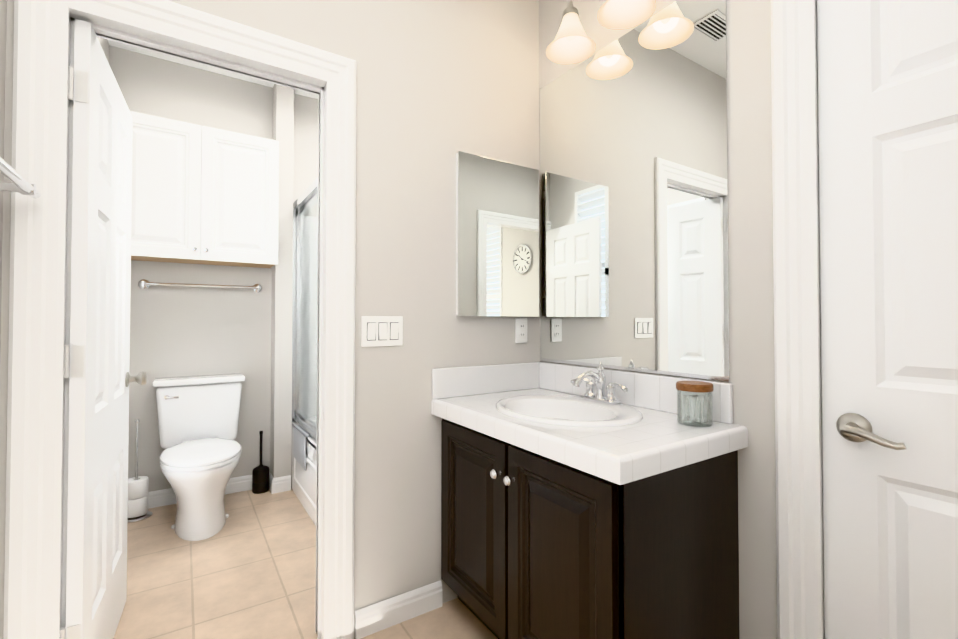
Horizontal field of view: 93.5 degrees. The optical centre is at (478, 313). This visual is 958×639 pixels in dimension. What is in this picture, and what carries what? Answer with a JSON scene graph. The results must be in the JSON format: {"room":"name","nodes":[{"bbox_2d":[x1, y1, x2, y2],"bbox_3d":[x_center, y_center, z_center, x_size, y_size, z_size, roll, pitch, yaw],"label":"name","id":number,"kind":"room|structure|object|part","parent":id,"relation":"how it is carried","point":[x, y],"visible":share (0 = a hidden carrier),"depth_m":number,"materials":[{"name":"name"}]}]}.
{"room":"bathroom","nodes":[
{"label":"bathroom","id":0,"kind":"room"},
{"bbox_2d":[0,0,108,360],"bbox_3d":[0.093,-0.270,-0.955,0.100,2.850,8.970,1,-1,-33],"label":"wall","id":1,"kind":"structure","parent":0,"point":[104,44],"depth_m":1.17,"materials":[{"name":"paint"}]},
{"bbox_2d":[0,157,40,198],"bbox_3d":[-0.990,-0.310,0.874,0.087,0.065,0.656,1,-1,-33],"label":"towel rail","id":2,"kind":"object","parent":1,"relation":"attached to","point":[21,185],"visible":1,"depth_m":1.06,"materials":[{"name":"silver metal"}]},
{"bbox_2d":[107,39,318,99],"bbox_3d":[-0.439,-1.678,1.648,2.075,0.050,4.070,1,-1,-33],"label":"ceiling","id":3,"kind":"structure","parent":0,"point":[183,62],"depth_m":2.97,"materials":[{"name":"white paint"}]},
{"bbox_2d":[109,45,318,491],"bbox_3d":[-1.476,-0.202,3.210,1.835,2.850,0.280,1,-1,-33],"label":"wall","id":4,"kind":"structure","parent":0,"point":[176,331],"depth_m":3.08,"materials":[{"name":"paint"}]},
{"bbox_2d":[138,279,261,291],"bbox_3d":[-1.810,-0.181,2.971,0.702,0.060,0.072,1,-1,-33],"label":"towel bar","id":5,"kind":"object","parent":4,"relation":"attached to","point":[144,284],"visible":1,"depth_m":2.91,"materials":[{"name":"silver metal"}]},
{"bbox_2d":[130,111,278,267],"bbox_3d":[-1.764,-0.733,2.855,0.875,0.819,0.329,1,-1,-33],"label":"upper cabinet","id":6,"kind":"object","parent":4,"relation":"attached to","point":[205,195],"visible":0.88,"depth_m":2.75,"materials":[{"name":"white wood"}]},
{"bbox_2d":[148,472,271,508],"bbox_3d":[-1.852,1.169,2.954,0.886,0.100,0.014,1,-1,-33],"label":"baseboard","id":7,"kind":"structure","parent":4,"relation":"attached to","point":[163,497],"depth_m":2.89,"materials":[{"name":"white wood"}]},
{"bbox_2d":[292,177,317,442],"bbox_3d":[-0.890,-0.028,2.569,0.097,1.559,1.722,1,-1,-33],"label":"shower door","id":8,"kind":"object","parent":4,"relation":"attached to","point":[304,314],"visible":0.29,"depth_m":3.06,"materials":[{"name":"glass"}]},
{"bbox_2d":[0,0,539,638],"bbox_3d":[-0.502,-0.226,1.721,1.835,2.850,0.100,1,-1,-33],"label":"wall","id":9,"kind":"structure","parent":0,"point":[440,84],"depth_m":1.80,"materials":[{"name":"paint"}]},
{"bbox_2d":[60,19,146,638],"bbox_3d":[-1.286,0.177,1.580,0.171,2.015,0.710,1,-1,-33],"label":"door","id":10,"kind":"structure","parent":9,"relation":"in","point":[100,378],"depth_m":1.42,"materials":[{"name":"white wood"}]},
{"bbox_2d":[3,0,355,638],"bbox_3d":[-0.874,0.125,1.471,0.909,2.140,0.150,1,-1,-33],"label":"door frame","id":11,"kind":"structure","parent":9,"relation":"attached to","point":[35,574],"depth_m":1.27,"materials":[{"name":"white wood"}]},
{"bbox_2d":[361,316,402,346],"bbox_3d":[-0.369,0.069,1.734,0.166,0.116,0.014,1,-1,-33],"label":"switch plate","id":12,"kind":"object","parent":9,"relation":"attached to","point":[377,331],"visible":1,"depth_m":1.73,"materials":[{"name":"plastic"}]},
{"bbox_2d":[355,580,442,638],"bbox_3d":[-0.304,1.149,1.757,0.360,0.100,0.014,1,-1,-33],"label":"baseboard","id":13,"kind":"structure","parent":9,"relation":"attached to","point":[382,615],"depth_m":1.73,"materials":[{"name":"white wood"}]},
{"bbox_2d":[456,151,538,316],"bbox_3d":[0.092,-0.336,2.034,0.445,0.700,0.027,1,-1,-33],"label":"mirrored medicine cabinet","id":14,"kind":"object","parent":9,"relation":"attached to","point":[497,237],"visible":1,"depth_m":2.01,"materials":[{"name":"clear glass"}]},
{"bbox_2d":[515,318,526,342],"bbox_3d":[0.200,0.080,2.108,0.070,0.116,0.010,1,-1,-33],"label":"electrical outlet plate","id":15,"kind":"object","parent":9,"relation":"attached to","point":[520,330],"visible":1,"depth_m":2.10,"materials":[{"name":"plastic"}]},
{"bbox_2d":[113,488,497,638],"bbox_3d":[-0.439,1.222,1.601,2.075,0.050,4.070,1,-1,-33],"label":"floor","id":16,"kind":"structure","parent":0,"point":[248,571],"depth_m":2.01,"materials":[{"name":"tile"}]},
{"bbox_2d":[128,419,152,522],"bbox_3d":[-2.039,0.922,2.686,0.160,0.582,0.160,1,-1,-33],"label":"stand","id":17,"kind":"object","parent":16,"relation":"on","point":[138,486],"visible":0.85,"depth_m":2.65,"materials":[{"name":"silver metal"}]},
{"bbox_2d":[152,373,244,540],"bbox_3d":[-1.627,0.808,2.643,0.490,0.812,0.779,1,-1,-33],"label":"toilet","id":18,"kind":"object","parent":16,"relation":"on","point":[198,422],"visible":1,"depth_m":2.66,"materials":[{"name":"ceramic"}]},
{"bbox_2d":[252,431,268,493],"bbox_3d":[-1.500,1.014,3.103,0.106,0.414,0.106,1,-1,-33],"label":"toilet brush","id":19,"kind":"object","parent":16,"relation":"on","point":[260,478],"visible":1,"depth_m":3.06,"materials":[{"name":"black plastic"}]},
{"bbox_2d":[291,421,316,525],"bbox_3d":[-0.583,0.986,2.753,0.794,0.460,1.746,1,-1,-33],"label":"bathtub","id":20,"kind":"object","parent":16,"relation":"on","point":[303,484],"depth_m":2.74,"materials":[{"name":"ceramic"}]},
{"bbox_2d":[293,425,308,470],"bbox_3d":[-1.139,0.852,2.887,0.026,0.212,0.340,1,-1,-33],"label":"bath mat","id":21,"kind":"object","parent":20,"relation":"hanging from","point":[299,448],"visible":1,"depth_m":2.86,"materials":[{"name":"grey fabric"}]},
{"bbox_2d":[431,362,747,638],"bbox_3d":[0.309,0.690,1.603,0.587,1.014,0.956,1,-1,-33],"label":"bathroom vanity","id":22,"kind":"object","parent":16,"relation":"on","point":[582,502],"visible":1,"depth_m":1.33,"materials":[{"name":"brown wood"}]},
{"bbox_2d":[676,381,713,426],"bbox_3d":[0.671,0.279,1.404,0.106,0.126,0.106,1,-1,-33],"label":"jar","id":23,"kind":"object","parent":22,"relation":"on","point":[694,386],"visible":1,"depth_m":1.39,"materials":[{"name":"clear glass"}]},
{"bbox_2d":[539,0,776,638],"bbox_3d":[0.371,-0.219,2.154,0.100,2.850,4.070,1,-1,-33],"label":"wall","id":24,"kind":"structure","parent":0,"point":[751,278],"depth_m":1.37,"materials":[{"name":"paint"}]},
{"bbox_2d":[546,0,655,63],"bbox_3d":[0.460,-1.247,1.740,0.220,0.335,0.475,1,-1,-33],"label":"sconce","id":25,"kind":"object","parent":24,"relation":"attached to","point":[572,43],"visible":1,"depth_m":1.79,"materials":[{"name":"white glass"}]},
{"bbox_3d":[0.375,-1.151,1.848,0.198,0.147,0.198,1,-1,-33],"label":"lamp shade","id":26,"kind":"part","parent":25,"relation":"part of","materials":[{"name":"white glass"}]},
{"bbox_3d":[0.527,-1.155,1.617,0.198,0.147,0.198,1,-1,-33],"label":"lamp shade","id":27,"kind":"part","parent":25,"relation":"part of","materials":[{"name":"white glass"}]},
{"bbox_2d":[540,0,729,381],"bbox_3d":[0.540,-0.435,1.799,0.008,1.310,0.895,1,-1,-33],"label":"vanity mirror","id":28,"kind":"object","parent":24,"relation":"attached to","point":[634,247],"visible":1,"depth_m":1.69,"materials":[{"name":"clear glass"}]},
{"bbox_2d":[771,0,824,638],"bbox_3d":[1.157,0.061,0.925,0.126,2.250,0.960,1,-1,-33],"label":"door frame","id":29,"kind":"structure","parent":24,"relation":"attached to","point":[798,375],"depth_m":1.25,"materials":[{"name":"white wood"}]},
{"bbox_2d":[817,0,957,638],"bbox_3d":[1.126,0.107,0.905,0.096,2.136,0.756,1,-1,-33],"label":"door","id":30,"kind":"structure","parent":24,"relation":"in","point":[888,129],"depth_m":1.11,"materials":[{"name":"white wood"}]}
]}

